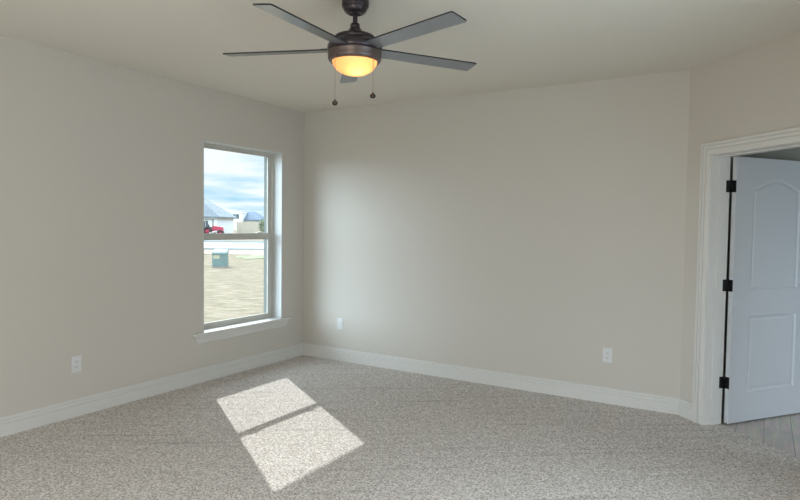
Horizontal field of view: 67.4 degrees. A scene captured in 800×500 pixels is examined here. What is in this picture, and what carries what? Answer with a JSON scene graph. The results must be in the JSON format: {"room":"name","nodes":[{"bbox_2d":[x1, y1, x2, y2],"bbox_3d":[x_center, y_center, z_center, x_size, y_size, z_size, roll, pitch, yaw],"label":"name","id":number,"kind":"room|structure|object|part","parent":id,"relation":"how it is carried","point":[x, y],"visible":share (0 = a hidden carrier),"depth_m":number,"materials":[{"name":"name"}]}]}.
{"room":"empty bedroom","nodes":[
{"label":"empty bedroom","id":0,"kind":"room"},
{"bbox_2d":[0,35,304,416],"bbox_3d":[-2.642,-0.094,4.372,0.150,2.740,5.750,2,3,31],"label":"wall","id":1,"kind":"structure","parent":0,"point":[101,162],"depth_m":4.76,"materials":[{"name":"grey paint"}]},
{"bbox_2d":[71,355,81,372],"bbox_3d":[-2.465,0.871,4.572,0.009,0.124,0.079,2,3,31],"label":"duplex outlet","id":2,"kind":"object","parent":1,"relation":"attached to","point":[76,361],"visible":1,"depth_m":4.57,"materials":[{"name":"white plastic"}]},
{"bbox_2d":[0,343,302,436],"bbox_3d":[-2.589,1.211,4.383,0.015,0.133,5.750,2,3,31],"label":"baseboard","id":3,"kind":"structure","parent":1,"relation":"attached to","point":[23,421],"depth_m":4.98,"materials":[{"name":"white paint"}]},
{"bbox_2d":[193,140,290,343],"bbox_3d":[-1.601,-0.091,6.059,0.186,1.883,1.307,2,3,31],"label":"window","id":4,"kind":"structure","parent":1,"relation":"in","point":[212,331],"depth_m":6.46,"materials":[{"name":"white plastic"}]},
{"bbox_3d":[-1.668,-0.556,6.084,0.014,0.904,0.971,2,3,31],"label":"sash","id":5,"kind":"part","parent":4,"relation":"part of","materials":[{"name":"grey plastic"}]},
{"bbox_3d":[-1.661,0.277,6.108,0.024,0.895,0.991,2,3,31],"label":"sash","id":6,"kind":"part","parent":4,"relation":"part of","materials":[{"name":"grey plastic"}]},
{"bbox_3d":[-1.663,-0.142,6.095,0.038,1.785,1.063,2,3,31],"label":"frame","id":7,"kind":"part","parent":4,"relation":"part of","materials":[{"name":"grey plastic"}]},
{"bbox_3d":[-1.596,0.764,6.085,0.148,0.022,1.307,2,3,31],"label":"sill","id":8,"kind":"part","parent":4,"relation":"part of","materials":[{"name":"white paint"}]},
{"bbox_2d":[220,157,266,326],"bbox_3d":[-2.673,-0.083,4.566,0.100,3.300,6.050,2,3,31],"label":"wall","id":9,"kind":"structure","parent":0,"point":[265,158],"depth_m":6.59,"materials":[{"name":"white paint"}]},
{"bbox_2d":[0,355,799,499],"bbox_3d":[0.950,1.396,3.259,7.242,0.050,7.482,2,3,31],"label":"floor","id":10,"kind":"structure","parent":0,"point":[303,427],"depth_m":4.03,"materials":[{"name":"beige carpet"}]},
{"bbox_2d":[0,0,799,112],"bbox_3d":[-0.451,-1.430,3.000,5.230,0.100,6.050,2,3,31],"label":"ceiling","id":11,"kind":"structure","parent":0,"point":[512,44],"depth_m":4.01,"materials":[{"name":"beige paint"}]},
{"bbox_2d":[223,0,475,105],"bbox_3d":[-0.270,-1.087,3.305,1.491,0.604,1.442,2,3,31],"label":"ceiling fan","id":12,"kind":"object","parent":11,"relation":"hanging from","point":[354,52],"visible":1,"depth_m":3.24,"materials":[{"name":"brown metal"}]},
{"bbox_3d":[-0.687,-1.128,3.431,0.655,0.025,0.112,1,2,10],"label":"blade","id":13,"kind":"part","parent":12,"relation":"part of","materials":[{"name":"grey laminate"}]},
{"bbox_3d":[-0.463,-1.106,2.962,0.112,0.025,0.655,2,3,28],"label":"blade","id":14,"kind":"part","parent":12,"relation":"part of","materials":[{"name":"grey laminate"}]},
{"bbox_3d":[-0.311,-1.138,3.789,0.112,0.025,0.655,0,2,-8],"label":"blade","id":15,"kind":"part","parent":12,"relation":"part of","materials":[{"name":"grey laminate"}]},
{"bbox_3d":[-0.253,-1.024,3.355,0.251,0.095,0.251,2,3,31],"label":"lamp shade","id":16,"kind":"part","parent":12,"relation":"part of","materials":[{"name":"beige glass"}]},
{"bbox_3d":[0.053,-1.102,3.031,0.112,0.025,0.655,-1,3,-44],"label":"blade","id":17,"kind":"part","parent":12,"relation":"part of","materials":[{"name":"grey laminate"}]},
{"bbox_3d":[0.147,-1.122,3.542,0.655,0.025,0.112,0,3,-26],"label":"blade","id":18,"kind":"part","parent":12,"relation":"part of","materials":[{"name":"grey laminate"}]},
{"bbox_2d":[303,70,690,397],"bbox_3d":[0.652,-0.111,5.826,3.978,2.740,0.150,2,3,31],"label":"wall","id":19,"kind":"structure","parent":0,"point":[533,231],"depth_m":5.51,"materials":[{"name":"grey paint"}]},
{"bbox_2d":[337,318,342,328],"bbox_3d":[-0.657,0.807,6.553,0.074,0.118,0.016,2,3,31],"label":"cable jack plate","id":20,"kind":"object","parent":19,"relation":"attached to","point":[339,320],"visible":1,"depth_m":6.56,"materials":[{"name":"white plastic"}]},
{"bbox_2d":[303,343,678,414],"bbox_3d":[0.566,1.193,5.825,3.918,0.133,0.015,2,3,31],"label":"baseboard","id":21,"kind":"structure","parent":19,"relation":"attached to","point":[658,403],"depth_m":5.56,"materials":[{"name":"white paint"}]},
{"bbox_2d":[602,348,611,362],"bbox_3d":[1.762,0.894,5.095,0.079,0.124,0.009,2,3,31],"label":"duplex outlet","id":22,"kind":"object","parent":19,"relation":"attached to","point":[607,352],"visible":1,"depth_m":5.09,"materials":[{"name":"white plastic"}]},
{"bbox_2d":[680,32,799,402],"bbox_3d":[2.514,-0.013,4.091,0.165,2.741,1.430,0,2,-14],"label":"wall","id":23,"kind":"structure","parent":0,"point":[756,90],"depth_m":4.33,"materials":[{"name":"grey paint"}]},
{"bbox_2d":[678,398,691,420],"bbox_3d":[2.258,1.261,4.738,0.015,0.133,0.162,0,2,-14],"label":"baseboard","id":24,"kind":"structure","parent":23,"relation":"attached to","point":[685,407],"depth_m":4.74,"materials":[{"name":"white paint"}]},
{"bbox_2d":[692,127,799,424],"bbox_3d":[2.510,0.286,4.101,0.203,2.140,1.110,0,2,-14],"label":"door frame","id":25,"kind":"structure","parent":23,"relation":"attached to","point":[720,163],"depth_m":4.54,"materials":[{"name":"white paint"}]},
{"bbox_2d":[719,156,799,423],"bbox_3d":[2.903,0.311,4.713,0.966,2.030,0.163,0,3,-22],"label":"door","id":26,"kind":"structure","parent":23,"relation":"in","point":[761,380],"depth_m":4.66,"materials":[{"name":"grey paint"}]},
{"bbox_2d":[722,147,799,410],"bbox_3d":[3.423,-0.044,5.114,2.100,2.740,0.120,0,2,-14],"label":"wall","id":27,"kind":"structure","parent":0,"point":[792,154],"depth_m":4.90,"materials":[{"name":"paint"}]},
{"label":"outside","id":28,"kind":"structure","parent":0,"visible":0},
{"bbox_2d":[204,230,263,322],"bbox_3d":[-120.492,-7.717,195.850,399.730,0.500,600.000,2,3,31],"label":"ground","id":29,"kind":"structure","parent":28,"point":[236,290],"depth_m":15.98,"materials":[{"name":"beige soil"}]},
{"bbox_2d":[204,219,223,232],"bbox_3d":[-25.226,-3.000,79.898,3.350,2.200,1.600,0,2,-9],"label":"tractor","id":30,"kind":"object","parent":29,"relation":"on","point":[207,229],"visible":0.69,"depth_m":79.48,"materials":[{"name":"red paint"}]},
{"bbox_2d":[213,226,223,230],"bbox_3d":[-24.288,-2.898,80.044,1.450,0.710,0.760,0,2,-9],"label":"hood","id":31,"kind":"object","parent":30,"relation":"attached to","point":[215,228],"depth_m":79.71,"materials":[{"name":"red paint"}]},
{"bbox_2d":[211,249,228,267],"bbox_3d":[-7.078,0.371,23.631,0.580,0.800,0.590,0,2,-7],"label":"box","id":32,"kind":"object","parent":29,"relation":"on","point":[219,256],"visible":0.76,"depth_m":23.37,"materials":[{"name":"teal metal"}]},
{"bbox_3d":[-7.074,0.061,23.618,0.560,0.180,0.590,0,2,-7],"label":"lid","id":33,"kind":"part","parent":32,"relation":"part of","materials":[{"name":"green"}]},
{"bbox_2d":[204,198,236,232],"bbox_3d":[-35.174,-6.015,96.336,15.400,7.600,10.000,1,2,0],"label":"house","id":34,"kind":"structure","parent":29,"relation":"on","point":[224,219],"depth_m":94.61,"materials":[{"name":"white"}]},
{"bbox_2d":[204,250,263,254],"bbox_3d":[-9.735,0.205,34.959,8.024,0.125,6.472,-1,3,-28],"label":"sidewalk","id":35,"kind":"structure","parent":29,"relation":"on","point":[231,252],"depth_m":35.09,"materials":[{"name":"grey concrete"}]},
{"bbox_2d":[229,211,263,229],"bbox_3d":[-40.738,-7.274,153.384,12.500,5.250,11.900,1,2,0],"label":"house","id":36,"kind":"structure","parent":29,"relation":"on","point":[242,216],"depth_m":149.53,"materials":[{"name":"white"}]},
{"bbox_2d":[235,255,263,258],"bbox_3d":[-7.654,0.396,31.004,1.893,0.125,4.368,1,2,3],"label":"grass patch","id":37,"kind":"structure","parent":29,"relation":"on","point":[241,256],"depth_m":30.79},
{"bbox_2d":[237,221,263,232],"bbox_3d":[-20.846,-3.575,97.012,11.120,2.050,0.150,1,2,0],"label":"fence","id":38,"kind":"object","parent":29,"relation":"on","point":[242,227],"visible":0.2,"depth_m":96.92,"materials":[{"name":"beige wood"}]},
{"bbox_2d":[258,219,263,232],"bbox_3d":[-20.085,-3.464,88.943,1.977,2.617,1.983,2,3,31],"label":"shrub","id":39,"kind":"object","parent":29,"relation":"on","point":[261,225],"visible":0.36,"depth_m":88.55,"materials":[{"name":"green plant"}]},
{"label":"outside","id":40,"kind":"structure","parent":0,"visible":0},
{"bbox_2d":[204,242,263,247],"bbox_3d":[-35.022,-0.498,46.271,101.087,0.320,68.528,2,3,31],"label":"road","id":41,"kind":"structure","parent":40,"point":[206,244],"depth_m":46.32,"materials":[{"name":"grey asphalt"}]},
{"bbox_2d":[204,240,263,249],"bbox_3d":[-35.021,-0.568,46.268,101.379,0.460,69.023,2,3,31],"label":"kerb","id":42,"kind":"object","parent":41,"relation":"on","point":[204,240],"depth_m":39.26,"materials":[{"name":"concrete"}]}
]}

